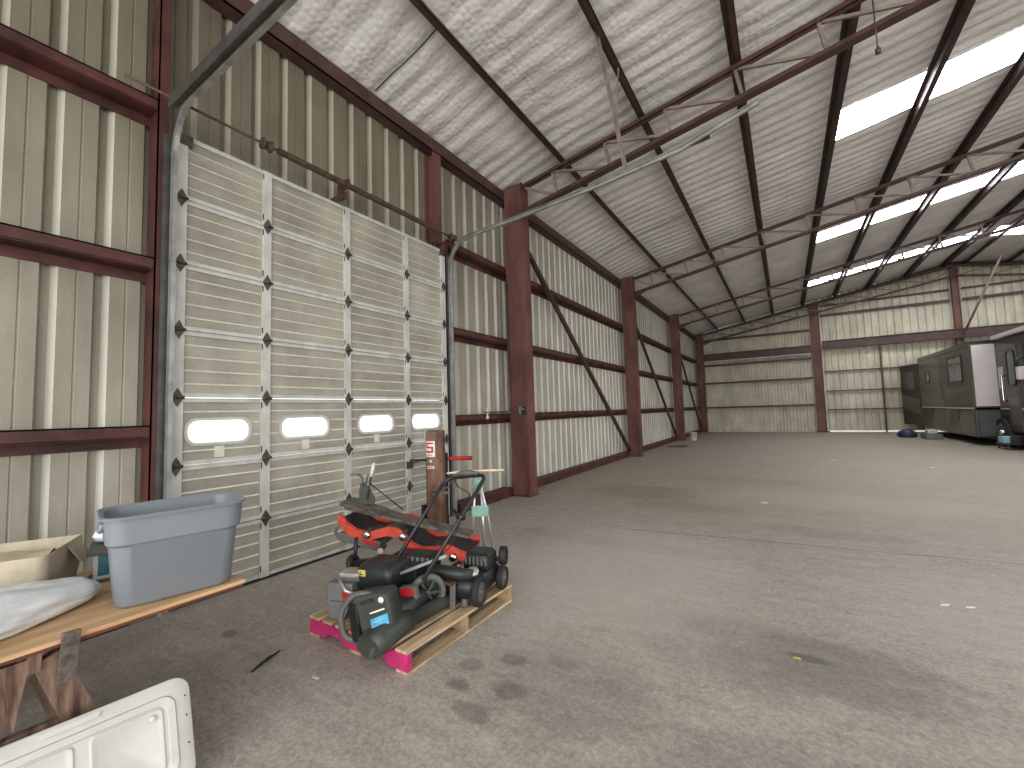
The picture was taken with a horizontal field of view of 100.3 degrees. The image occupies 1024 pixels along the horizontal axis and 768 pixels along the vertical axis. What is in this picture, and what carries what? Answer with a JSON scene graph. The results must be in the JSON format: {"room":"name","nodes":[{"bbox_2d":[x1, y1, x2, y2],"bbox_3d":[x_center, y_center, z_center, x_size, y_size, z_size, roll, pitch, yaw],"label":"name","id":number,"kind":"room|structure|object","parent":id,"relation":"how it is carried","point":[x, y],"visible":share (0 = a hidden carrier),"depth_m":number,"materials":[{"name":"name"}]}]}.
{"room":"warehouse interior","nodes":[
{"label":"warehouse interior","id":0,"kind":"room"},
{"bbox_2d":[0,0,698,573],"bbox_3d":[2.987,-0.648,13.684,0.055,6.130,32.600,-4,-4,32],"label":"wall","id":1,"kind":"structure","parent":0,"point":[72,166],"depth_m":3.85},
{"bbox_2d":[8,624,128,664],"bbox_3d":[-4.324,1.773,1.651,0.220,0.160,4.340,-4,-4,32],"label":"baseboard","id":2,"kind":"structure","parent":1,"relation":"attached to","point":[91,637],"depth_m":3.26,"materials":[{"name":"red metal"}]},
{"bbox_2d":[0,425,149,456],"bbox_3d":[-4.387,0.363,1.757,0.185,0.190,4.656,-4,-4,32],"label":"beam","id":3,"kind":"structure","parent":1,"relation":"attached to","point":[61,440],"depth_m":3.28,"materials":[{"name":"red metal"}]},
{"bbox_2d":[0,222,153,282],"bbox_3d":[-4.431,-1.093,1.853,0.185,0.190,4.656,-4,-4,32],"label":"beam","id":4,"kind":"structure","parent":1,"relation":"attached to","point":[17,242],"depth_m":3.35,"materials":[{"name":"red metal"}]},
{"bbox_2d":[0,23,157,126],"bbox_3d":[-4.474,-2.539,1.948,0.185,0.190,4.656,-4,-4,32],"label":"beam","id":5,"kind":"structure","parent":1,"relation":"attached to","point":[19,51],"depth_m":3.42,"materials":[{"name":"red metal"}]},
{"bbox_2d":[140,0,171,618],"bbox_3d":[-3.170,-0.982,3.803,0.190,5.870,0.080,-4,-4,32],"label":"steel column","id":6,"kind":"structure","parent":1,"relation":"attached to","point":[162,9],"depth_m":3.78,"materials":[{"name":"red metal"}]},
{"bbox_2d":[154,0,297,614],"bbox_3d":[-1.283,-0.478,2.614,4.201,4.555,0.090,-4,-4,32],"label":"door track","id":7,"kind":"object","parent":1,"relation":"attached to","point":[264,14],"visible":0.97,"depth_m":3.68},
{"bbox_2d":[124,73,456,242],"bbox_3d":[-2.162,-2.416,5.376,0.375,0.235,4.230,-4,-4,32],"label":"spring","id":8,"kind":"object","parent":1,"relation":"attached to","point":[345,184],"visible":1,"depth_m":5.13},
{"bbox_2d":[162,132,450,611],"bbox_3d":[-2.043,-0.114,5.296,0.102,4.266,3.714,-4,-4,32],"label":"door","id":9,"kind":"structure","parent":1,"relation":"in","point":[284,289],"depth_m":4.73,"materials":[{"name":"white metal"}]},
{"bbox_2d":[424,151,451,515],"bbox_3d":[-1.192,-0.838,6.894,0.190,5.870,0.295,-4,-4,32],"label":"door frame","id":10,"kind":"structure","parent":1,"relation":"attached to","point":[432,165],"depth_m":6.98,"materials":[{"name":"red metal"}]},
{"bbox_2d":[203,0,694,339],"bbox_3d":[3.004,-3.569,13.808,0.175,0.212,32.600,-4,-4,32],"label":"eave beam","id":11,"kind":"structure","parent":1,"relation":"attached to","point":[278,37],"depth_m":6.15,"materials":[{"name":"metal"}]},
{"bbox_2d":[445,239,505,279],"bbox_3d":[-0.645,-2.260,7.932,0.185,0.190,1.916,-4,-4,32],"label":"beam","id":12,"kind":"structure","parent":1,"relation":"attached to","point":[463,255],"depth_m":7.89,"materials":[{"name":"red metal"}]},
{"bbox_2d":[453,327,506,350],"bbox_3d":[-0.601,-0.814,7.837,0.185,0.190,1.916,-4,-4,32],"label":"beam","id":13,"kind":"structure","parent":1,"relation":"attached to","point":[460,335],"depth_m":7.80,"materials":[{"name":"red metal"}]},
{"bbox_2d":[455,413,509,425],"bbox_3d":[-0.557,0.642,7.741,0.185,0.190,1.916,-4,-4,32],"label":"beam","id":14,"kind":"structure","parent":1,"relation":"attached to","point":[475,419],"depth_m":7.69,"materials":[{"name":"red metal"}]},
{"bbox_2d":[457,487,513,512],"bbox_3d":[-0.494,2.052,7.635,0.220,0.160,1.600,-4,-4,32],"label":"baseboard","id":15,"kind":"structure","parent":1,"relation":"attached to","point":[495,495],"depth_m":7.68,"materials":[{"name":"red metal"}]},
{"bbox_2d":[502,276,622,330],"bbox_3d":[1.846,-2.079,11.825,0.185,0.190,7.326,-4,-4,32],"label":"beam","id":16,"kind":"structure","parent":1,"relation":"attached to","point":[537,289],"depth_m":11.56,"materials":[{"name":"red metal"}]},
{"bbox_2d":[504,345,624,372],"bbox_3d":[1.890,-0.633,11.729,0.185,0.190,7.326,-4,-4,32],"label":"beam","id":17,"kind":"structure","parent":1,"relation":"attached to","point":[540,352],"depth_m":11.10,"materials":[{"name":"red metal"}]},
{"bbox_2d":[530,252,630,451],"bbox_3d":[2.048,-0.452,11.662,0.082,5.186,6.842,-4,-4,32],"label":"brace","id":18,"kind":"object","parent":17,"relation":"attached to","point":[533,263],"visible":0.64,"depth_m":11.02,"materials":[{"name":"metal"}]},
{"bbox_2d":[507,409,626,422],"bbox_3d":[1.934,0.823,11.633,0.185,0.190,7.326,-4,-4,32],"label":"beam","id":19,"kind":"structure","parent":1,"relation":"attached to","point":[539,416],"depth_m":11.00,"materials":[{"name":"red metal"}]},
{"bbox_2d":[537,452,629,487],"bbox_3d":[1.997,2.233,11.527,0.220,0.160,7.010,-4,-4,32],"label":"baseboard","id":20,"kind":"structure","parent":1,"relation":"attached to","point":[555,476],"depth_m":10.88,"materials":[{"name":"red metal"}]},
{"bbox_2d":[446,31,758,514],"bbox_3d":[0.850,-1.412,5.784,4.508,6.705,0.100,-4,-4,32],"label":"door track","id":21,"kind":"object","parent":1,"relation":"attached to","point":[705,135],"visible":0.94,"depth_m":5.95,"materials":[{"name":"metal"}]},
{"bbox_2d":[619,329,670,352],"bbox_3d":[5.794,-1.792,17.994,0.185,0.190,7.326,-4,-4,32],"label":"beam","id":22,"kind":"structure","parent":1,"relation":"attached to","point":[645,339],"depth_m":18.45,"materials":[{"name":"red metal"}]},
{"bbox_2d":[621,370,672,381],"bbox_3d":[5.838,-0.346,17.899,0.185,0.190,7.326,-4,-4,32],"label":"beam","id":23,"kind":"structure","parent":1,"relation":"attached to","point":[641,373],"depth_m":18.08,"materials":[{"name":"red metal"}]},
{"bbox_2d":[637,326,677,436],"bbox_3d":[6.006,-0.164,17.848,0.082,5.186,6.842,-4,-4,32],"label":"brace","id":24,"kind":"object","parent":23,"relation":"attached to","point":[638,331],"visible":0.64,"depth_m":17.78,"materials":[{"name":"metal"}]},
{"bbox_2d":[623,408,673,414],"bbox_3d":[5.882,1.111,17.803,0.185,0.190,7.326,-4,-4,32],"label":"beam","id":25,"kind":"structure","parent":1,"relation":"attached to","point":[651,410],"depth_m":17.77,"materials":[{"name":"red metal"}]},
{"bbox_2d":[626,437,676,451],"bbox_3d":[5.945,2.520,17.697,0.220,0.160,7.010,-4,-4,32],"label":"baseboard","id":26,"kind":"structure","parent":1,"relation":"attached to","point":[647,447],"depth_m":17.79,"materials":[{"name":"red metal"}]},
{"bbox_2d":[668,351,696,363],"bbox_3d":[9.713,-1.507,24.117,0.185,0.190,7.216,-4,-4,32],"label":"beam","id":27,"kind":"structure","parent":1,"relation":"attached to","point":[684,357],"depth_m":24.84,"materials":[{"name":"red metal"}]},
{"bbox_2d":[669,380,697,386],"bbox_3d":[9.756,-0.061,24.022,0.185,0.190,7.216,-4,-4,32],"label":"beam","id":28,"kind":"structure","parent":1,"relation":"attached to","point":[684,381],"depth_m":24.58,"materials":[{"name":"red metal"}]},
{"bbox_2d":[681,357,701,429],"bbox_3d":[9.911,0.120,23.950,0.082,5.185,6.643,-4,-4,32],"label":"brace","id":29,"kind":"object","parent":28,"relation":"attached to","point":[683,367],"visible":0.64,"depth_m":24.28,"materials":[{"name":"metal"}]},
{"bbox_2d":[2,431,1023,767],"bbox_3d":[12.217,1.584,5.119,25.000,0.001,37.900,-4,-4,32],"label":"floor","id":30,"kind":"structure","parent":0,"point":[659,612],"depth_m":2.99,"materials":[{"name":"concrete"}]},
{"bbox_2d":[0,628,96,746],"bbox_3d":[-2.215,1.419,1.892,0.935,0.781,0.631,-4,-4,32],"label":"sawhorse","id":31,"kind":"object","parent":30,"relation":"on","point":[53,676],"visible":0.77,"depth_m":1.74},
{"bbox_2d":[0,570,244,666],"bbox_3d":[-2.629,1.052,1.405,1.005,0.034,2.815,-4,-4,32],"label":"tabletop","id":32,"kind":"object","parent":31,"relation":"on","point":[98,615],"visible":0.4,"depth_m":1.91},
{"bbox_2d":[0,534,87,587],"bbox_3d":[-2.570,0.953,2.084,0.701,0.249,0.480,0,-4,-29],"label":"cardboard box","id":33,"kind":"object","parent":32,"relation":"on","point":[56,557],"visible":0.77,"depth_m":2.17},
{"bbox_2d":[0,576,101,639],"bbox_3d":[-2.181,0.915,1.638,0.371,0.238,1.053,-3,-4,20],"label":"plastic bag","id":34,"kind":"object","parent":32,"relation":"on","point":[23,606],"visible":1,"depth_m":1.85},
{"bbox_2d":[87,531,109,582],"bbox_3d":[-2.282,0.949,2.409,0.160,0.282,0.207,1,-5,-37],"label":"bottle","id":35,"kind":"object","parent":32,"relation":"on","point":[97,550],"visible":0.35,"depth_m":2.36,"materials":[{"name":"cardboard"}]},
{"bbox_2d":[88,574,109,582],"bbox_3d":[-2.286,1.084,2.411,0.160,0.012,0.180,1,-5,-37],"label":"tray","id":36,"kind":"object","parent":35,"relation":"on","point":[102,578],"depth_m":2.35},
{"bbox_2d":[98,554,108,575],"bbox_3d":[-2.244,0.996,2.374,0.080,0.120,0.002,1,-5,-37],"label":"print","id":37,"kind":"object","parent":35,"relation":"on","point":[103,564],"depth_m":2.36},
{"bbox_2d":[96,492,246,607],"bbox_3d":[-1.777,0.846,2.249,0.438,0.430,0.596,-5,-5,44],"label":"storage tote","id":38,"kind":"object","parent":32,"relation":"on","point":[163,548],"visible":1,"depth_m":2.12,"materials":[{"name":"grey plastic"}]},
{"bbox_2d":[0,678,195,767],"bbox_3d":[-1.846,1.557,1.534,0.186,0.418,1.152,-5,-5,40],"label":"panel","id":39,"kind":"object","parent":30,"relation":"on","point":[151,727],"visible":1,"depth_m":1.81,"materials":[{"name":"white plastic"}]},
{"bbox_2d":[251,650,280,672],"bbox_3d":[-1.634,1.832,2.843,0.024,0.032,0.246,-3,-4,15],"label":"twig","id":40,"kind":"object","parent":30,"relation":"on","point":[272,655],"visible":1,"depth_m":2.82,"materials":[{"name":"black paint"}]},
{"bbox_2d":[310,582,511,675],"bbox_3d":[-0.755,1.793,3.430,1.020,0.140,1.204,-4,-4,32],"label":"pallet","id":41,"kind":"object","parent":30,"relation":"on","point":[399,657],"visible":0.38,"depth_m":3.05,"materials":[{"name":"wood"}]},
{"bbox_2d":[338,584,460,660],"bbox_3d":[-0.767,1.551,3.061,0.417,0.362,0.875,-4,-4,32],"label":"leaf blower","id":42,"kind":"object","parent":41,"relation":"on","point":[378,621],"visible":0.98,"depth_m":2.79,"materials":[{"name":"grey plastic"}]},
{"bbox_2d":[348,602,361,642],"bbox_3d":[-1.010,1.568,2.840,0.120,0.248,0.102,-4,-4,32],"label":"grille","id":43,"kind":"object","parent":42,"relation":"attached to","point":[355,608],"depth_m":2.80,"materials":[{"name":"black paint"}]},
{"bbox_2d":[327,470,485,618],"bbox_3d":[-0.835,1.232,3.435,0.944,0.974,1.034,-4,-4,32],"label":"push mower","id":44,"kind":"object","parent":41,"relation":"on","point":[409,569],"visible":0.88,"depth_m":3.19,"materials":[{"name":"black plastic"}]},
{"bbox_2d":[430,564,472,580],"bbox_3d":[-0.567,1.486,3.368,0.589,0.140,0.152,-4,-4,26],"label":"tube","id":45,"kind":"object","parent":44,"relation":"on","point":[444,571],"visible":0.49,"depth_m":3.27,"materials":[{"name":"black plastic"}]},
{"bbox_2d":[447,469,503,473],"bbox_3d":[-0.325,0.779,3.798,0.509,0.035,0.026,-2,-4,0],"label":"stick","id":46,"kind":"object","parent":44,"relation":"on","point":[483,470],"visible":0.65,"depth_m":3.79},
{"bbox_2d":[443,579,468,609],"bbox_3d":[-0.470,1.602,3.285,0.260,0.206,0.148,-4,-4,32],"label":"bracket","id":47,"kind":"object","parent":41,"relation":"on","point":[464,603],"visible":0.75,"depth_m":3.22,"materials":[{"name":"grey metal"}]},
{"bbox_2d":[446,546,508,607],"bbox_3d":[-0.347,1.547,3.531,0.508,0.330,0.622,-4,-4,26],"label":"lawn mower","id":48,"kind":"object","parent":41,"relation":"on","point":[481,559],"depth_m":3.44,"materials":[{"name":"black plastic"}]},
{"bbox_2d":[334,512,480,561],"bbox_3d":[-0.928,1.307,3.823,1.216,0.397,0.477,-2,-4,9],"label":"mechanic creeper","id":49,"kind":"object","parent":48,"relation":"on","point":[373,533],"visible":0.84,"depth_m":3.73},
{"bbox_2d":[364,541,377,545],"bbox_3d":[-1.210,1.366,3.673,0.122,0.052,0.013,-2,-4,9],"label":"print","id":50,"kind":"object","parent":49,"relation":"attached to","point":[366,543],"depth_m":3.67},
{"bbox_2d":[344,507,473,538],"bbox_3d":[-0.922,1.207,3.821,1.163,0.269,0.181,-2,-4,10],"label":"board","id":51,"kind":"object","parent":49,"relation":"on","point":[391,515],"visible":0.76,"depth_m":3.76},
{"bbox_2d":[339,497,389,514],"bbox_3d":[-1.326,1.109,3.892,0.405,0.113,0.220,-3,-4,12],"label":"board offcut","id":52,"kind":"object","parent":51,"relation":"on","point":[353,503],"visible":0.97,"depth_m":3.84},
{"bbox_2d":[350,463,402,509],"bbox_3d":[-1.236,0.936,3.889,0.484,0.441,0.052,-2,-4,0],"label":"bracket","id":53,"kind":"object","parent":52,"relation":"on","point":[366,497],"visible":1,"depth_m":3.88,"materials":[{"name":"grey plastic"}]},
{"bbox_2d":[410,430,472,523],"bbox_3d":[-0.920,1.310,5.616,0.458,1.400,0.785,-4,-4,32],"label":"post","id":54,"kind":"object","parent":30,"relation":"on","point":[436,459],"visible":0.77,"depth_m":5.48,"materials":[{"name":"brown wood"}]},
{"bbox_2d":[471,477,496,562],"bbox_3d":[-0.287,1.409,4.235,0.299,0.983,0.076,-2,-4,1],"label":"tripod","id":55,"kind":"object","parent":30,"relation":"on","point":[482,510],"visible":0.51,"depth_m":4.23,"materials":[{"name":"metal"}]},
{"bbox_2d":[504,183,538,497],"bbox_3d":[0.161,-0.902,8.494,0.440,6.125,0.340,-4,-4,32],"label":"steel column","id":56,"kind":"structure","parent":30,"relation":"on","point":[523,430],"depth_m":8.38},
{"bbox_2d":[485,281,510,412],"bbox_3d":[-0.281,-0.755,8.083,0.028,2.594,0.845,-4,-4,32],"label":"conduit","id":57,"kind":"object","parent":56,"relation":"attached to","point":[508,356],"visible":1,"depth_m":8.37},
{"bbox_2d":[505,0,940,218],"bbox_3d":[9.855,-5.297,2.414,23.757,2.746,0.185,-4,-4,32],"label":"roof truss","id":58,"kind":"object","parent":56,"relation":"attached to","point":[910,7],"visible":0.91,"depth_m":6.49,"materials":[{"name":"metal"}]},
{"bbox_2d":[872,0,880,54],"bbox_3d":[4.699,-4.675,5.528,0.060,0.850,0.057,-4,-4,32],"label":"pull cord","id":59,"kind":"object","parent":58,"relation":"hanging from","point":[878,49],"visible":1,"depth_m":5.51,"materials":[{"name":"metal"}]},
{"bbox_2d":[621,276,643,456],"bbox_3d":[4.109,-0.615,14.663,0.440,6.125,0.340,-4,-4,32],"label":"steel column","id":60,"kind":"structure","parent":30,"relation":"on","point":[634,420],"depth_m":14.55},
{"bbox_2d":[625,132,1023,296],"bbox_3d":[13.830,-5.008,8.626,23.757,2.746,0.185,-4,-4,32],"label":"roof truss","id":61,"kind":"object","parent":60,"relation":"attached to","point":[978,152],"visible":0.98,"depth_m":11.59,"materials":[{"name":"metal"}]},
{"bbox_2d":[669,314,685,440],"bbox_3d":[8.056,-0.327,20.832,0.440,6.125,0.340,-4,-4,32],"label":"steel column","id":62,"kind":"structure","parent":30,"relation":"on","point":[673,319],"depth_m":20.72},
{"bbox_2d":[673,208,1023,328],"bbox_3d":[17.778,-4.720,14.795,23.757,2.746,0.185,-4,-4,32],"label":"roof truss","id":63,"kind":"object","parent":62,"relation":"attached to","point":[980,223],"visible":1,"depth_m":17.08,"materials":[{"name":"metal"}]},
{"bbox_2d":[690,432,696,440],"bbox_3d":[8.681,2.509,20.448,0.342,0.380,0.359,-4,-4,32],"label":"plastic bucket","id":64,"kind":"object","parent":30,"relation":"on","point":[693,435],"visible":1,"depth_m":20.35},
{"bbox_2d":[695,335,707,431],"bbox_3d":[11.945,-0.044,26.909,0.440,6.125,0.340,-4,-4,32],"label":"steel column","id":65,"kind":"structure","parent":30,"relation":"on","point":[699,338],"depth_m":26.80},
{"bbox_2d":[703,345,811,361],"bbox_3d":[14.369,-1.790,25.374,5.560,0.420,0.190,-4,-4,32],"label":"header beam","id":66,"kind":"structure","parent":65,"relation":"attached to","point":[796,349],"depth_m":25.20,"materials":[{"name":"metal"}]},
{"bbox_2d":[704,353,810,362],"bbox_3d":[14.347,-1.527,25.328,5.500,0.050,0.030,-4,-4,32],"label":"trim","id":67,"kind":"structure","parent":66,"relation":"attached to","point":[807,353],"depth_m":25.16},
{"bbox_2d":[809,304,829,431],"bbox_3d":[17.048,-0.896,23.772,0.560,7.106,0.410,-4,-4,32],"label":"steel column","id":68,"kind":"structure","parent":30,"relation":"on","point":[814,319],"depth_m":23.75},
{"bbox_2d":[879,346,887,431],"bbox_3d":[19.381,0.245,22.327,0.060,4.500,0.080,-4,-4,32],"label":"post","id":69,"kind":"object","parent":30,"relation":"on","point":[879,346],"visible":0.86,"depth_m":22.30,"materials":[{"name":"metal"}]},
{"bbox_2d":[825,367,898,371],"bbox_3d":[20.737,-0.919,21.603,8.020,0.054,0.130,-4,-4,32],"label":"rail","id":70,"kind":"object","parent":69,"relation":"attached to","point":[885,367],"visible":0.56,"depth_m":22.82,"materials":[{"name":"metal"}]},
{"bbox_2d":[826,388,900,391],"bbox_3d":[20.769,0.158,21.532,8.020,0.054,0.130,-4,-4,32],"label":"rail","id":71,"kind":"object","parent":69,"relation":"attached to","point":[879,388],"visible":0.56,"depth_m":22.79,"materials":[{"name":"metal"}]},
{"bbox_2d":[828,407,902,409],"bbox_3d":[20.800,1.175,21.465,8.020,0.054,0.130,-4,-4,32],"label":"rail","id":72,"kind":"object","parent":69,"relation":"attached to","point":[900,407],"visible":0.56,"depth_m":22.70,"materials":[{"name":"metal"}]},
{"bbox_2d":[896,429,917,437],"bbox_3d":[17.262,2.143,18.671,0.694,0.360,0.658,-4,-4,32],"label":"plastic bag","id":73,"kind":"object","parent":30,"relation":"on","point":[905,433],"visible":0.99,"depth_m":18.48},
{"bbox_2d":[920,433,942,439],"bbox_3d":[17.164,2.139,17.491,0.500,0.220,0.900,-4,-4,32],"label":"storage box","id":74,"kind":"object","parent":30,"relation":"on","point":[926,436],"visible":0.88,"depth_m":17.16,"materials":[{"name":"grey plastic"}]},
{"bbox_2d":[948,266,964,344],"bbox_3d":[21.833,-1.744,20.750,0.420,8.113,0.410,-4,-4,32],"label":"steel column","id":75,"kind":"structure","parent":30,"relation":"on","point":[954,283],"depth_m":20.91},
{"bbox_2d":[822,322,1023,348],"bbox_3d":[24.360,-2.654,19.021,17.140,0.450,0.190,-4,-4,32],"label":"header beam","id":76,"kind":"structure","parent":75,"relation":"attached to","point":[992,329],"depth_m":21.42,"materials":[{"name":"metal"}]},
{"bbox_2d":[962,252,1003,333],"bbox_3d":[21.501,-4.062,19.549,0.086,3.250,2.244,-2,-4,7],"label":"strut","id":77,"kind":"object","parent":75,"relation":"attached to","point":[1002,253],"visible":1,"depth_m":19.45,"materials":[{"name":"metal"}]},
{"bbox_2d":[898,326,1023,449],"bbox_3d":[17.903,0.155,15.566,3.550,3.880,12.300,-4,-4,32],"label":"trailer","id":78,"kind":"object","parent":30,"relation":"on","point":[969,388],"visible":0.95,"depth_m":14.65,"materials":[{"name":"paint"}]},
{"bbox_2d":[998,367,1004,388],"bbox_3d":[15.996,-0.203,13.981,0.020,0.700,0.350,-4,-4,32],"label":"lamp","id":79,"kind":"object","parent":78,"relation":"attached to","point":[1000,369],"depth_m":13.96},
{"bbox_2d":[998,436,1010,442],"bbox_3d":[15.395,1.723,13.267,0.320,0.199,0.450,-4,-4,32],"label":"plastic tub","id":80,"kind":"object","parent":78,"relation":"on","point":[1003,439],"visible":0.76,"depth_m":13.18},
{"bbox_2d":[1015,366,1023,379],"bbox_3d":[14.633,-0.315,12.263,0.220,0.380,0.180,-4,-4,32],"label":"mirror","id":81,"kind":"object","parent":78,"relation":"attached to","point":[1019,370],"depth_m":12.23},
{"bbox_2d":[250,0,1023,334],"bbox_3d":[12.989,-5.530,7.510,24.000,2.315,32.600,-4,-4,32],"label":"ceiling","id":82,"kind":"structure","parent":0,"point":[543,55],"depth_m":7.80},
{"bbox_2d":[375,29,435,90],"bbox_3d":[-1.406,-4.281,5.651,1.200,0.323,0.022,-4,-4,32],"label":"trim","id":83,"kind":"structure","parent":82,"relation":"attached to","point":[435,29],"depth_m":5.63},
{"bbox_2d":[409,0,717,329],"bbox_3d":[4.082,-4.038,13.027,0.165,0.160,32.410,-4,-4,32],"label":"roof purlin","id":84,"kind":"structure","parent":82,"relation":"attached to","point":[420,5],"depth_m":6.54,"materials":[{"name":"metal"}]},
{"bbox_2d":[577,0,744,322],"bbox_3d":[5.338,-4.394,12.241,0.165,0.160,32.410,-4,-4,32],"label":"roof purlin","id":85,"kind":"structure","parent":82,"relation":"attached to","point":[585,5],"depth_m":6.95,"materials":[{"name":"metal"}]},
{"bbox_2d":[604,156,818,253],"bbox_3d":[4.851,-4.513,11.168,5.253,1.044,0.022,-4,-5,34],"label":"trim","id":86,"kind":"structure","parent":82,"relation":"attached to","point":[818,156],"depth_m":11.48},
{"bbox_2d":[720,0,773,314],"bbox_3d":[6.567,-4.742,11.470,0.165,0.160,32.410,-4,-4,32],"label":"roof purlin","id":87,"kind":"structure","parent":82,"relation":"attached to","point":[727,6],"depth_m":8.07,"materials":[{"name":"metal"}]},
{"bbox_2d":[800,0,860,306],"bbox_3d":[7.789,-5.088,10.704,0.165,0.160,32.410,-4,-4,32],"label":"roof purlin","id":88,"kind":"structure","parent":82,"relation":"attached to","point":[849,26],"depth_m":8.48,"materials":[{"name":"metal"}]},
{"bbox_2d":[696,262,1023,345],"bbox_3d":[21.570,-4.444,20.720,23.757,2.746,0.185,-4,-4,32],"label":"roof truss","id":89,"kind":"object","parent":82,"relation":"attached to","point":[1016,263],"visible":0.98,"depth_m":22.38,"materials":[{"name":"metal"}]},
{"bbox_2d":[808,231,976,285],"bbox_3d":[16.625,-5.500,19.142,6.250,1.128,1.400,-4,-4,32],"label":"skylight","id":90,"kind":"object","parent":82,"relation":"attached to","point":[960,238],"visible":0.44,"depth_m":18.98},
{"bbox_2d":[832,0,975,297],"bbox_3d":[9.002,-5.431,9.944,0.165,0.160,32.410,-4,-4,32],"label":"roof purlin","id":91,"kind":"structure","parent":82,"relation":"attached to","point":[962,9],"depth_m":8.35,"materials":[{"name":"metal"}]},
{"bbox_2d":[816,161,1023,242],"bbox_3d":[12.909,-5.771,13.335,6.250,1.128,1.400,-4,-4,32],"label":"skylight","id":92,"kind":"object","parent":82,"relation":"attached to","point":[980,181],"visible":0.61,"depth_m":13.53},
{"bbox_2d":[835,26,1023,140],"bbox_3d":[9.085,-6.049,7.359,6.250,1.128,1.400,-4,-4,32],"label":"skylight","id":93,"kind":"object","parent":82,"relation":"attached to","point":[1003,51],"visible":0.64,"depth_m":8.14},
{"bbox_2d":[865,50,1023,288],"bbox_3d":[10.207,-5.772,9.189,0.165,0.160,32.410,-4,-4,32],"label":"roof purlin","id":94,"kind":"structure","parent":82,"relation":"attached to","point":[1016,73],"depth_m":10.01,"materials":[{"name":"metal"}]},
{"bbox_2d":[903,143,1023,277],"bbox_3d":[11.487,-6.135,8.386,0.165,0.160,32.410,-4,-4,32],"label":"roof purlin","id":95,"kind":"structure","parent":82,"relation":"attached to","point":[1004,170],"depth_m":13.89,"materials":[{"name":"metal"}]},
{"bbox_2d":[939,190,1023,267],"bbox_3d":[12.659,-6.466,7.652,0.165,0.160,32.410,-4,-4,32],"label":"roof purlin","id":96,"kind":"structure","parent":82,"relation":"attached to","point":[1013,203],"depth_m":16.35,"materials":[{"name":"metal"}]},
{"bbox_2d":[964,214,1023,263],"bbox_3d":[13.328,-6.514,7.226,0.165,0.160,32.410,-4,-4,32],"label":"roof purlin","id":97,"kind":"structure","parent":82,"relation":"attached to","point":[1021,218],"depth_m":17.85,"materials":[{"name":"metal"}]},
{"bbox_2d":[994,226,1023,234],"bbox_3d":[22.098,-5.904,15.659,6.150,1.110,1.400,-4,-4,32],"label":"skylight","id":98,"kind":"object","parent":82,"relation":"attached to","point":[1019,230],"visible":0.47,"depth_m":17.21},
{"bbox_2d":[1006,249,1023,262],"bbox_3d":[14.514,-6.353,6.459,0.165,0.160,32.410,-4,-4,32],"label":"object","id":99,"kind":"structure","parent":82,"relation":"attached to","point":[1022,251],"depth_m":19.25,"materials":[{"name":"metal"}]},
{"bbox_2d":[694,265,1023,431],"bbox_3d":[21.875,-1.856,21.052,24.000,8.373,0.055,-4,-4,32],"label":"wall","id":100,"kind":"structure","parent":0,"point":[1005,309],"depth_m":23.29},
{"bbox_2d":[703,329,809,341],"bbox_3d":[14.476,-2.875,25.665,5.560,0.104,0.190,-4,-4,32],"label":"beam","id":101,"kind":"structure","parent":100,"relation":"attached to","point":[805,330],"depth_m":25.30,"materials":[{"name":"metal"}]},
{"bbox_2d":[704,357,811,366],"bbox_3d":[14.524,-1.279,25.560,5.560,0.104,0.190,-4,-4,32],"label":"beam","id":102,"kind":"structure","parent":100,"relation":"attached to","point":[808,358],"depth_m":25.35,"materials":[{"name":"metal"}]},
{"bbox_2d":[706,377,812,384],"bbox_3d":[14.558,-0.172,25.487,5.560,0.104,0.190,-4,-4,32],"label":"beam","id":103,"kind":"structure","parent":100,"relation":"attached to","point":[803,377],"depth_m":25.27,"materials":[{"name":"metal"}]},
{"bbox_2d":[707,404,814,408],"bbox_3d":[14.603,1.334,25.388,5.560,0.104,0.190,-4,-4,32],"label":"beam","id":104,"kind":"structure","parent":100,"relation":"attached to","point":[795,404],"depth_m":25.12,"materials":[{"name":"metal"}]},
{"bbox_2d":[819,289,948,306],"bbox_3d":[19.414,-4.510,22.581,5.220,0.064,0.190,-4,-4,32],"label":"beam","id":105,"kind":"structure","parent":100,"relation":"attached to","point":[943,289],"depth_m":22.19,"materials":[{"name":"metal"}]},
{"bbox_2d":[820,299,949,316],"bbox_3d":[19.431,-3.971,22.545,5.220,0.104,0.190,-4,-4,32],"label":"beam","id":106,"kind":"structure","parent":100,"relation":"attached to","point":[946,300],"depth_m":22.34,"materials":[{"name":"metal"}]},
{"bbox_2d":[961,279,1023,288],"bbox_3d":[26.816,-5.043,17.869,11.480,0.064,0.190,-4,-4,32],"label":"beam","id":107,"kind":"structure","parent":100,"relation":"attached to","point":[1020,280],"depth_m":20.31,"materials":[{"name":"metal"}]},
{"bbox_2d":[962,290,1023,299],"bbox_3d":[26.832,-4.504,17.834,11.480,0.104,0.190,-4,-4,32],"label":"beam","id":108,"kind":"structure","parent":100,"relation":"attached to","point":[1021,291],"depth_m":20.25,"materials":[{"name":"metal"}]},
{"bbox_3d":[26.527,-1.867,5.923,0.055,6.130,20.400,-4,-4,32],"label":"wall","id":109,"kind":"structure","parent":0,"visible":0},
{"bbox_2d":[705,261,1023,334],"bbox_3d":[21.727,-4.827,21.110,23.968,2.368,0.120,-4,-4,32],"label":"rafter","id":110,"kind":"object","parent":109,"relation":"attached to","point":[951,263],"visible":0.68,"depth_m":22.19,"materials":[{"name":"metal"}]},
{"label":"outside","id":111,"kind":"structure","parent":0,"visible":0},
{"bbox_2d":[184,422,938,465],"bbox_3d":[12.715,1.904,9.597,140.000,0.001,150.000,-4,-4,32],"label":"ground","id":112,"kind":"structure","parent":111,"point":[235,436],"depth_m":48.76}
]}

